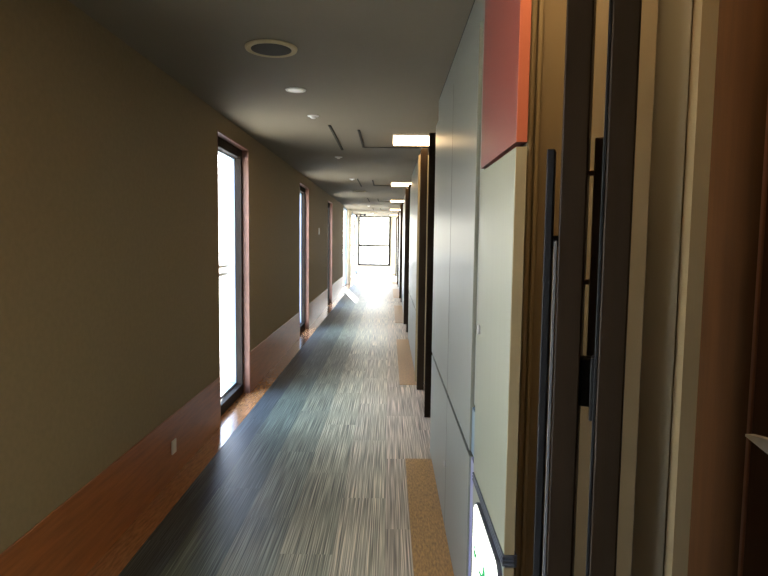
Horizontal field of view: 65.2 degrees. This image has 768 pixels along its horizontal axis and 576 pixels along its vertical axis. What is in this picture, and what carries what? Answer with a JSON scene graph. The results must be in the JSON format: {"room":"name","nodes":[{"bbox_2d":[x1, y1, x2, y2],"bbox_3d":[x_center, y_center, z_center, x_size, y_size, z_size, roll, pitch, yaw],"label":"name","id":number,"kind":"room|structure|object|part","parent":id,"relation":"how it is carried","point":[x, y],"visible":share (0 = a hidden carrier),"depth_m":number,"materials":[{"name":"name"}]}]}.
{"room":"hotel corridor","nodes":[
{"label":"hotel corridor","id":0,"kind":"room"},
{"bbox_2d":[0,0,343,553],"bbox_3d":[-1.366,-0.272,7.665,0.190,2.660,19.700,1,5,0],"label":"wall","id":1,"kind":"structure","parent":0,"point":[109,294],"depth_m":2.79,"materials":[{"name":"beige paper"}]},
{"bbox_2d":[0,277,342,575],"bbox_3d":[-1.278,0.655,7.740,0.008,0.398,19.700,1,5,0],"label":"wainscoting","id":2,"kind":"structure","parent":1,"relation":"attached to","point":[73,537],"depth_m":3.06,"materials":[{"name":"brown wood"}]},
{"bbox_2d":[171,438,176,454],"bbox_3d":[-1.303,0.984,3.723,0.010,0.085,0.070,1,5,0],"label":"wall socket","id":3,"kind":"object","parent":1,"relation":"attached to","point":[173,443],"visible":1,"depth_m":3.70,"materials":[{"name":"white plastic"}]},
{"bbox_2d":[173,441,175,452],"bbox_3d":[-1.299,0.984,3.723,0.002,0.065,0.042,1,5,0],"label":"outlet","id":4,"kind":"object","parent":3,"relation":"attached to","point":[174,442],"depth_m":3.72,"materials":[{"name":"white plastic"}]},
{"bbox_2d":[85,273,360,575],"bbox_3d":[-1.270,0.604,12.050,0.340,0.202,28.300,1,5,0],"label":"floor border","id":5,"kind":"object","parent":1,"relation":"attached to","point":[128,544],"depth_m":3.81,"materials":[{"name":"brown wood"}]},
{"bbox_2d":[217,130,249,415],"bbox_3d":[-1.382,-0.102,5.206,0.191,2.318,1.030,1,5,0],"label":"window","id":6,"kind":"structure","parent":1,"relation":"in","point":[237,155],"depth_m":5.66,"materials":[{"name":"clear glass"},{"name":"dark aluminium"},{"name":"wood"}]},
{"bbox_3d":[-1.443,-0.103,5.206,0.070,2.318,1.030,1,5,0],"label":"sash","id":7,"kind":"part","parent":6,"relation":"part of","materials":[{"name":"glass"}]},
{"bbox_2d":[299,182,308,331],"bbox_3d":[-1.347,-0.449,9.451,0.191,2.318,1.030,1,5,0],"label":"window","id":8,"kind":"structure","parent":1,"relation":"in","point":[303,190],"depth_m":9.91,"materials":[{"name":"brown wood"}]},
{"bbox_3d":[-1.407,-0.450,9.452,0.070,2.318,1.030,1,5,0],"label":"sash","id":9,"kind":"part","parent":8,"relation":"part of","materials":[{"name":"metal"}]},
{"bbox_3d":[-1.342,-0.449,9.451,0.060,2.318,1.030,1,5,0],"label":"frame","id":10,"kind":"part","parent":8,"relation":"part of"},
{"bbox_2d":[327,200,331,302],"bbox_3d":[-1.313,-0.781,13.518,0.191,2.318,1.050,1,5,0],"label":"window","id":11,"kind":"structure","parent":1,"relation":"in","point":[329,233],"depth_m":14.00,"materials":[{"name":"brown wood"}]},
{"bbox_3d":[-1.308,-0.781,13.518,0.060,2.318,1.050,1,5,0],"label":"frame","id":12,"kind":"part","parent":11,"relation":"part of","materials":[{"name":"brown wood"}]},
{"bbox_2d":[343,207,346,286],"bbox_3d":[-1.265,-1.264,18.570,0.060,2.458,2.200,1,5,0],"label":"window","id":13,"kind":"structure","parent":1,"relation":"in","point":[344,208],"depth_m":19.17,"materials":[{"name":"glass"}]},
{"bbox_2d":[68,0,473,216],"bbox_3d":[0.452,-2.000,11.823,3.720,0.150,28.500,1,5,0],"label":"ceiling","id":14,"kind":"structure","parent":0,"point":[379,69],"depth_m":3.41,"materials":[{"name":"paint"}]},
{"bbox_2d":[245,39,297,57],"bbox_3d":[-0.572,-1.212,3.046,0.264,0.014,0.264,1,5,0],"label":"ceiling speaker","id":15,"kind":"object","parent":14,"relation":"attached to","point":[269,48],"visible":1,"depth_m":3.02},
{"bbox_2d":[251,43,291,55],"bbox_3d":[-0.572,-1.212,3.046,0.230,0.010,0.230,1,5,0],"label":"grille","id":16,"kind":"object","parent":15,"relation":"attached to","point":[260,49],"depth_m":3.03,"materials":[{"name":"grey metal"}]},
{"bbox_2d":[285,87,305,92],"bbox_3d":[-0.575,-1.286,3.903,0.134,0.006,0.134,1,5,0],"label":"recessed light","id":17,"kind":"object","parent":14,"relation":"in","point":[290,89],"visible":1,"depth_m":3.90,"materials":[{"name":"white plastic"}]},
{"bbox_2d":[288,89,302,91],"bbox_3d":[-0.575,-1.286,3.903,0.098,0.004,0.098,1,5,0],"label":"diffuser","id":18,"kind":"object","parent":17,"relation":"attached to","point":[289,90],"depth_m":3.90,"materials":[{"name":"white plastic"}]},
{"bbox_2d":[307,115,318,118],"bbox_3d":[-0.558,-1.346,4.731,0.092,0.022,0.092,1,5,0],"label":"ceiling sensor","id":19,"kind":"object","parent":14,"relation":"attached to","point":[310,116],"visible":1,"depth_m":4.71,"materials":[{"name":"white plastic"}]},
{"bbox_2d":[328,125,342,149],"bbox_3d":[-0.458,-1.439,5.806,0.022,0.008,1.400,1,5,0],"label":"ceiling slot","id":20,"kind":"object","parent":14,"relation":"attached to","point":[329,126],"visible":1,"depth_m":5.66,"materials":[{"name":"black metal"}]},
{"bbox_2d":[357,130,418,147],"bbox_3d":[0.065,-1.433,5.802,0.591,0.008,1.000,1,5,0],"label":"access hatch","id":21,"kind":"object","parent":14,"relation":"attached to","point":[359,132],"visible":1,"depth_m":6.28,"materials":[{"name":"black metal"}]},
{"bbox_2d":[391,182,410,185],"bbox_3d":[0.366,-1.794,10.386,0.489,0.028,0.514,1,5,0],"label":"recessed light","id":22,"kind":"object","parent":14,"relation":"in","point":[392,183],"visible":0.56,"depth_m":10.14,"materials":[{"name":"white plastic"}]},
{"bbox_2d":[393,134,428,145],"bbox_3d":[0.328,-1.415,5.751,0.489,0.028,0.514,1,5,0],"label":"recessed light","id":23,"kind":"object","parent":14,"relation":"in","point":[398,139],"visible":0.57,"depth_m":5.64,"materials":[{"name":"white plastic"}]},
{"bbox_2d":[118,273,430,575],"bbox_3d":[0.590,0.628,12.037,3.380,0.200,28.300,1,5,0],"label":"floor","id":24,"kind":"structure","parent":0,"point":[312,481],"depth_m":3.83,"materials":[{"name":"carpet"}]},
{"bbox_2d":[395,217,396,275],"bbox_3d":[0.515,-1.674,24.339,0.069,2.358,0.300,1,5,4],"label":"door","id":25,"kind":"structure","parent":24,"relation":"on","point":[396,217],"depth_m":24.17,"materials":[{"name":"brown wood"}]},
{"bbox_2d":[393,289,398,297],"bbox_3d":[0.354,0.164,16.741,0.208,0.054,2.750,1,5,0],"label":"trim","id":26,"kind":"structure","parent":24,"relation":"on","point":[395,291],"depth_m":16.55,"materials":[{"name":"beige carpet"}]},
{"bbox_2d":[396,217,397,276],"bbox_3d":[0.525,-1.594,23.422,0.058,2.348,0.300,1,5,4],"label":"door","id":27,"kind":"structure","parent":24,"relation":"on","point":[397,217],"depth_m":23.32,"materials":[{"name":"brown wood"}]},
{"bbox_2d":[397,212,398,284],"bbox_3d":[0.477,-1.300,19.754,0.069,2.358,0.300,1,5,4],"label":"door","id":28,"kind":"structure","parent":24,"relation":"on","point":[398,212],"depth_m":19.60,"materials":[{"name":"brown wood"}]},
{"bbox_2d":[398,211,399,286],"bbox_3d":[0.487,-1.219,18.837,0.058,2.348,0.300,1,5,4],"label":"door","id":29,"kind":"structure","parent":24,"relation":"on","point":[399,211],"depth_m":18.71,"materials":[{"name":"brown wood"}]},
{"bbox_2d":[394,305,403,322],"bbox_3d":[0.316,0.536,12.182,0.208,0.054,2.800,1,5,0],"label":"trim","id":30,"kind":"structure","parent":24,"relation":"on","point":[398,311],"depth_m":11.95,"materials":[{"name":"beige carpet"}]},
{"bbox_2d":[399,218,399,269],"bbox_3d":[0.714,-1.148,17.472,0.538,2.458,1.375,1,5,0],"label":"wall panel","id":31,"kind":"object","parent":24,"relation":"on","point":[399,218],"visible":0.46,"depth_m":17.52,"materials":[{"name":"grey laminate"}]},
{"bbox_2d":[399,204,401,297],"bbox_3d":[0.439,-0.925,15.170,0.069,2.358,0.300,1,5,4],"label":"door","id":32,"kind":"structure","parent":24,"relation":"on","point":[400,204],"depth_m":15.01,"materials":[{"name":"brown wood"}]},
{"bbox_2d":[401,202,403,301],"bbox_3d":[0.449,-0.845,14.253,0.058,2.348,0.300,1,5,4],"label":"door","id":33,"kind":"structure","parent":24,"relation":"on","point":[402,202],"depth_m":14.10,"materials":[{"name":"brown wood"}]},
{"bbox_2d":[402,196,404,308],"bbox_3d":[0.675,-0.777,12.925,0.538,2.458,1.400,1,5,0],"label":"wall panel","id":34,"kind":"object","parent":24,"relation":"on","point":[404,196],"visible":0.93,"depth_m":12.94,"materials":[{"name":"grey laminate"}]},
{"bbox_3d":[0.412,0.091,12.998,0.020,0.687,1.391,1,5,0],"label":"door","id":35,"kind":"part","parent":34,"relation":"part of","materials":[{"name":"grey metal"}]},
{"bbox_3d":[0.426,-1.044,12.905,0.020,1.545,1.391,1,5,0],"label":"door","id":36,"kind":"part","parent":34,"relation":"part of","materials":[{"name":"grey metal"}]},
{"bbox_2d":[403,189,407,323],"bbox_3d":[0.400,-0.551,10.585,0.069,2.358,0.300,1,5,4],"label":"door","id":37,"kind":"structure","parent":24,"relation":"on","point":[406,190],"depth_m":10.44,"materials":[{"name":"brown wood"}]},
{"bbox_2d":[403,187,407,313],"bbox_3d":[0.664,-0.663,11.529,0.538,2.458,1.400,1,5,0],"label":"wall panel","id":38,"kind":"object","parent":24,"relation":"on","point":[407,187],"visible":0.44,"depth_m":12.03,"materials":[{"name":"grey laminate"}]},
{"bbox_3d":[0.400,0.204,11.602,0.020,0.687,1.391,1,5,0],"label":"door","id":39,"kind":"part","parent":38,"relation":"part of","materials":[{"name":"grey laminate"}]},
{"bbox_3d":[0.414,-0.930,11.509,0.020,1.545,1.391,1,5,0],"label":"door","id":40,"kind":"part","parent":38,"relation":"part of","materials":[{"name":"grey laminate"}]},
{"bbox_2d":[396,339,416,384],"bbox_3d":[0.278,0.910,7.597,0.208,0.054,2.800,1,5,0],"label":"trim","id":41,"kind":"structure","parent":24,"relation":"on","point":[405,363],"depth_m":7.24,"materials":[{"name":"beige carpet"}]},
{"bbox_2d":[406,184,410,331],"bbox_3d":[0.410,-0.470,9.668,0.058,2.348,0.300,1,5,4],"label":"door","id":42,"kind":"structure","parent":24,"relation":"on","point":[409,185],"depth_m":9.52,"materials":[{"name":"brown wood"}]},
{"bbox_2d":[408,165,415,349],"bbox_3d":[0.637,-0.402,8.340,0.538,2.458,1.400,1,5,0],"label":"wall panel","id":43,"kind":"object","parent":24,"relation":"on","point":[414,171],"visible":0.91,"depth_m":8.23,"materials":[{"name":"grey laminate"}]},
{"bbox_3d":[0.374,0.465,8.413,0.020,0.687,1.391,1,5,0],"label":"door","id":44,"kind":"part","parent":43,"relation":"part of","materials":[{"name":"grey metal"}]},
{"bbox_3d":[0.387,-0.669,8.320,0.020,1.545,1.391,1,5,0],"label":"door","id":45,"kind":"part","parent":43,"relation":"part of","materials":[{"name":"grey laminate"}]},
{"bbox_2d":[411,146,432,381],"bbox_3d":[0.619,-0.287,6.934,0.550,2.458,1.422,1,5,0],"label":"wall panel","id":46,"kind":"object","parent":24,"relation":"on","point":[416,175],"depth_m":6.32,"materials":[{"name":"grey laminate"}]},
{"bbox_3d":[0.362,0.579,7.018,0.020,0.687,1.391,1,5,0],"label":"door","id":47,"kind":"part","parent":46,"relation":"part of","materials":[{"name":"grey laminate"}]},
{"bbox_3d":[0.376,-0.555,6.925,0.020,1.545,1.391,1,5,0],"label":"door","id":48,"kind":"part","parent":46,"relation":"part of","materials":[{"name":"grey metal"}]},
{"bbox_3d":[0.443,-0.186,6.240,0.210,2.356,0.020,1,5,0],"label":"end panel","id":49,"kind":"part","parent":46,"relation":"part of","materials":[{"name":"brown wood"}]},
{"bbox_2d":[417,148,427,389],"bbox_3d":[0.382,-0.176,6.000,0.069,2.358,0.300,1,5,4],"label":"door","id":50,"kind":"structure","parent":24,"relation":"on","point":[424,151],"depth_m":5.85,"materials":[{"name":"brown wood"}]},
{"bbox_2d":[405,458,453,575],"bbox_3d":[0.228,1.399,1.617,0.208,0.054,5.000,1,5,0],"label":"trim","id":51,"kind":"structure","parent":24,"relation":"on","point":[430,549],"depth_m":3.17,"materials":[{"name":"brown cork"}]},
{"bbox_2d":[424,133,435,417],"bbox_3d":[0.392,-0.096,5.084,0.058,2.348,0.300,1,5,4],"label":"door","id":52,"kind":"structure","parent":24,"relation":"on","point":[432,136],"depth_m":4.93,"materials":[{"name":"brown wood"}]},
{"bbox_2d":[430,45,458,524],"bbox_3d":[0.598,-0.014,3.586,0.538,2.458,1.120,1,5,0],"label":"wall panel","id":53,"kind":"object","parent":24,"relation":"on","point":[444,127],"visible":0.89,"depth_m":3.45,"materials":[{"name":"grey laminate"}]},
{"bbox_3d":[0.334,0.853,3.659,0.020,0.687,1.111,1,5,0],"label":"door","id":54,"kind":"part","parent":53,"relation":"part of","materials":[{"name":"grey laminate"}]},
{"bbox_3d":[0.348,-0.281,3.566,0.020,1.545,1.111,1,5,0],"label":"door","id":55,"kind":"part","parent":53,"relation":"part of","materials":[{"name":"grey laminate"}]},
{"bbox_2d":[445,0,483,575],"bbox_3d":[0.592,0.066,2.604,0.532,2.458,0.850,1,5,0],"label":"wall panel","id":56,"kind":"object","parent":24,"relation":"on","point":[467,103],"visible":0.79,"depth_m":2.46,"materials":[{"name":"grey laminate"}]},
{"bbox_3d":[0.326,0.933,2.677,0.020,0.687,0.841,1,5,0],"label":"door","id":57,"kind":"part","parent":56,"relation":"part of","materials":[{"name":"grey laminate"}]},
{"bbox_2d":[468,0,484,575],"bbox_3d":[0.591,0.105,2.126,0.526,2.458,0.106,1,5,0],"label":"filler panel","id":58,"kind":"object","parent":24,"relation":"on","point":[481,170],"visible":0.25,"depth_m":2.17,"materials":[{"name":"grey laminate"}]},
{"bbox_3d":[0.345,-0.341,2.091,0.010,1.548,0.098,1,5,0],"label":"panel","id":59,"kind":"part","parent":58,"relation":"part of","materials":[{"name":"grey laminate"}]},
{"bbox_2d":[471,0,531,575],"bbox_3d":[0.412,0.131,1.789,0.198,2.458,0.568,1,5,0],"label":"wall panel","id":60,"kind":"object","parent":24,"relation":"on","point":[507,34],"visible":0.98,"depth_m":1.63,"materials":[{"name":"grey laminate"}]},
{"bbox_2d":[472,502,501,575],"bbox_3d":[0.301,0.886,1.791,0.017,0.350,0.430,1,5,0],"label":"sign","id":61,"kind":"object","parent":60,"relation":"attached to","point":[485,560],"visible":0.99,"depth_m":1.80,"materials":[{"name":"glowing white plastic"},{"name":"green plastic"}]},
{"bbox_3d":[0.323,1.023,1.865,0.028,0.640,0.558,1,5,0],"label":"door","id":62,"kind":"part","parent":60,"relation":"part of","materials":[{"name":"grey laminate"}]},
{"bbox_3d":[0.328,0.687,1.833,0.038,0.032,0.564,1,5,0],"label":"trim","id":63,"kind":"part","parent":60,"relation":"part of","materials":[{"name":"metal"}]},
{"bbox_3d":[0.333,0.150,1.793,0.028,1.041,0.558,1,5,0],"label":"door","id":64,"kind":"part","parent":60,"relation":"part of","materials":[{"name":"grey laminate"}]},
{"bbox_3d":[0.344,-0.689,1.725,0.028,0.619,0.558,1,5,0],"label":"door","id":65,"kind":"part","parent":60,"relation":"part of","materials":[{"name":"red laminate"}]},
{"bbox_2d":[514,0,536,575],"bbox_3d":[0.360,0.150,1.558,0.014,2.445,0.028,1,5,0],"label":"trim","id":66,"kind":"structure","parent":60,"relation":"attached to","point":[529,144],"depth_m":1.53,"materials":[{"name":"brown wood"}]},
{"bbox_2d":[586,0,641,575],"bbox_3d":[0.386,0.193,1.040,0.055,2.455,0.070,3,5,22],"label":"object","id":67,"kind":"structure","parent":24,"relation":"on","point":[607,373],"depth_m":0.99,"materials":[{"name":"brown wood"}]},
{"bbox_2d":[533,0,603,575],"bbox_3d":[0.377,0.215,1.223,0.098,2.358,0.300,2,5,19],"label":"door","id":68,"kind":"structure","parent":67,"relation":"attached to","point":[569,383],"depth_m":1.08,"materials":[{"name":"brown wood"}]},
{"bbox_3d":[0.298,0.404,1.148,0.014,1.315,0.040,2,5,19],"label":"pull handle","id":69,"kind":"part","parent":68,"relation":"part of","materials":[{"name":"black metal"}]},
{"bbox_3d":[0.391,-0.030,1.111,0.017,0.488,0.025,2,5,19],"label":"pull handle","id":70,"kind":"part","parent":68,"relation":"part of","materials":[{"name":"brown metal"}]},
{"bbox_3d":[0.363,0.175,1.048,0.006,0.110,0.030,3,5,22],"label":"strike plate","id":71,"kind":"part","parent":67,"relation":"part of","materials":[{"name":"grey metal"}]},
{"bbox_2d":[346,209,351,283],"bbox_3d":[-1.259,-1.318,20.472,0.190,2.660,1.600,1,5,0],"label":"wall","id":72,"kind":"structure","parent":0,"point":[349,212],"depth_m":19.95,"materials":[{"name":"paint"}]},
{"bbox_2d":[351,213,356,278],"bbox_3d":[-1.223,-1.675,23.603,0.060,2.458,4.700,1,5,0],"label":"window","id":73,"kind":"structure","parent":72,"relation":"in","point":[354,218],"depth_m":24.14,"materials":[{"name":"glass"}]},
{"bbox_2d":[357,217,395,273],"bbox_3d":[0.553,-1.749,26.015,3.720,2.660,0.150,1,5,0],"label":"wall","id":74,"kind":"structure","parent":0,"point":[390,269],"depth_m":26.00,"materials":[{"name":"paint"}]},
{"bbox_2d":[358,216,390,265],"bbox_3d":[-0.419,-2.026,25.936,1.390,2.120,0.100,1,5,0],"label":"window","id":75,"kind":"structure","parent":74,"relation":"in","point":[359,217],"depth_m":25.90,"materials":[{"name":"black metal"}]},
{"bbox_2d":[519,0,718,575],"bbox_3d":[0.639,0.172,1.614,0.542,2.510,0.080,1,5,0],"label":"door frame","id":76,"kind":"structure","parent":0,"point":[705,13],"depth_m":1.56,"materials":[{"name":"beige paint"}]},
{"bbox_2d":[520,0,543,575],"bbox_3d":[0.382,0.150,1.567,0.012,2.445,0.013,1,5,0],"label":"trim","id":77,"kind":"structure","parent":76,"relation":"attached to","point":[541,2],"depth_m":1.55,"materials":[{"name":"brown wood"}]},
{"bbox_2d":[631,0,692,575],"bbox_3d":[0.731,0.147,1.620,0.104,2.440,0.018,1,5,0],"label":"panel","id":78,"kind":"object","parent":76,"relation":"attached to","point":[674,21],"visible":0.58,"depth_m":1.60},
{"bbox_2d":[687,0,767,575],"bbox_3d":[0.898,0.332,-0.301,0.172,2.510,3.760,1,5,0],"label":"wall","id":79,"kind":"structure","parent":0,"point":[741,72],"depth_m":1.44,"materials":[{"name":"brown wood"}]},
{"bbox_2d":[738,99,767,575],"bbox_3d":[0.786,0.336,0.850,0.065,2.190,0.953,1,5,0],"label":"wood door","id":80,"kind":"structure","parent":79,"relation":"in","point":[753,546],"depth_m":1.29,"materials":[{"name":"brown wood"}]},
{"bbox_3d":[0.779,0.312,1.183,0.045,0.034,0.150,1,5,0],"label":"lever handle","id":81,"kind":"part","parent":80,"relation":"part of","materials":[{"name":"white metal"}]},
{"label":"outside","id":82,"kind":"structure","parent":0,"visible":0},
{"bbox_2d":[219,253,387,389],"bbox_3d":[-4.856,0.172,20.122,70.000,0.100,100.000,1,5,0],"label":"ground","id":83,"kind":"structure","parent":82,"point":[223,257],"depth_m":15.53,"materials":[{"name":"white"}]},
{"bbox_2d":[219,263,227,276],"bbox_3d":[-1.690,0.607,5.266,0.040,1.550,2.770,1,5,0],"label":"guard rail","id":84,"kind":"object","parent":83,"relation":"on","point":[226,264],"visible":0.02,"depth_m":6.20,"materials":[{"name":"metal"}]},
{"bbox_3d":[-1.681,-0.060,5.212,0.040,0.039,2.730,1,5,0],"label":"rail","id":85,"kind":"part","parent":84,"relation":"part of","materials":[{"name":"metal"}]},
{"bbox_3d":[-1.680,-0.145,5.205,0.040,0.039,2.730,1,5,0],"label":"rail","id":86,"kind":"part","parent":84,"relation":"part of","materials":[{"name":"metal"}]}
]}

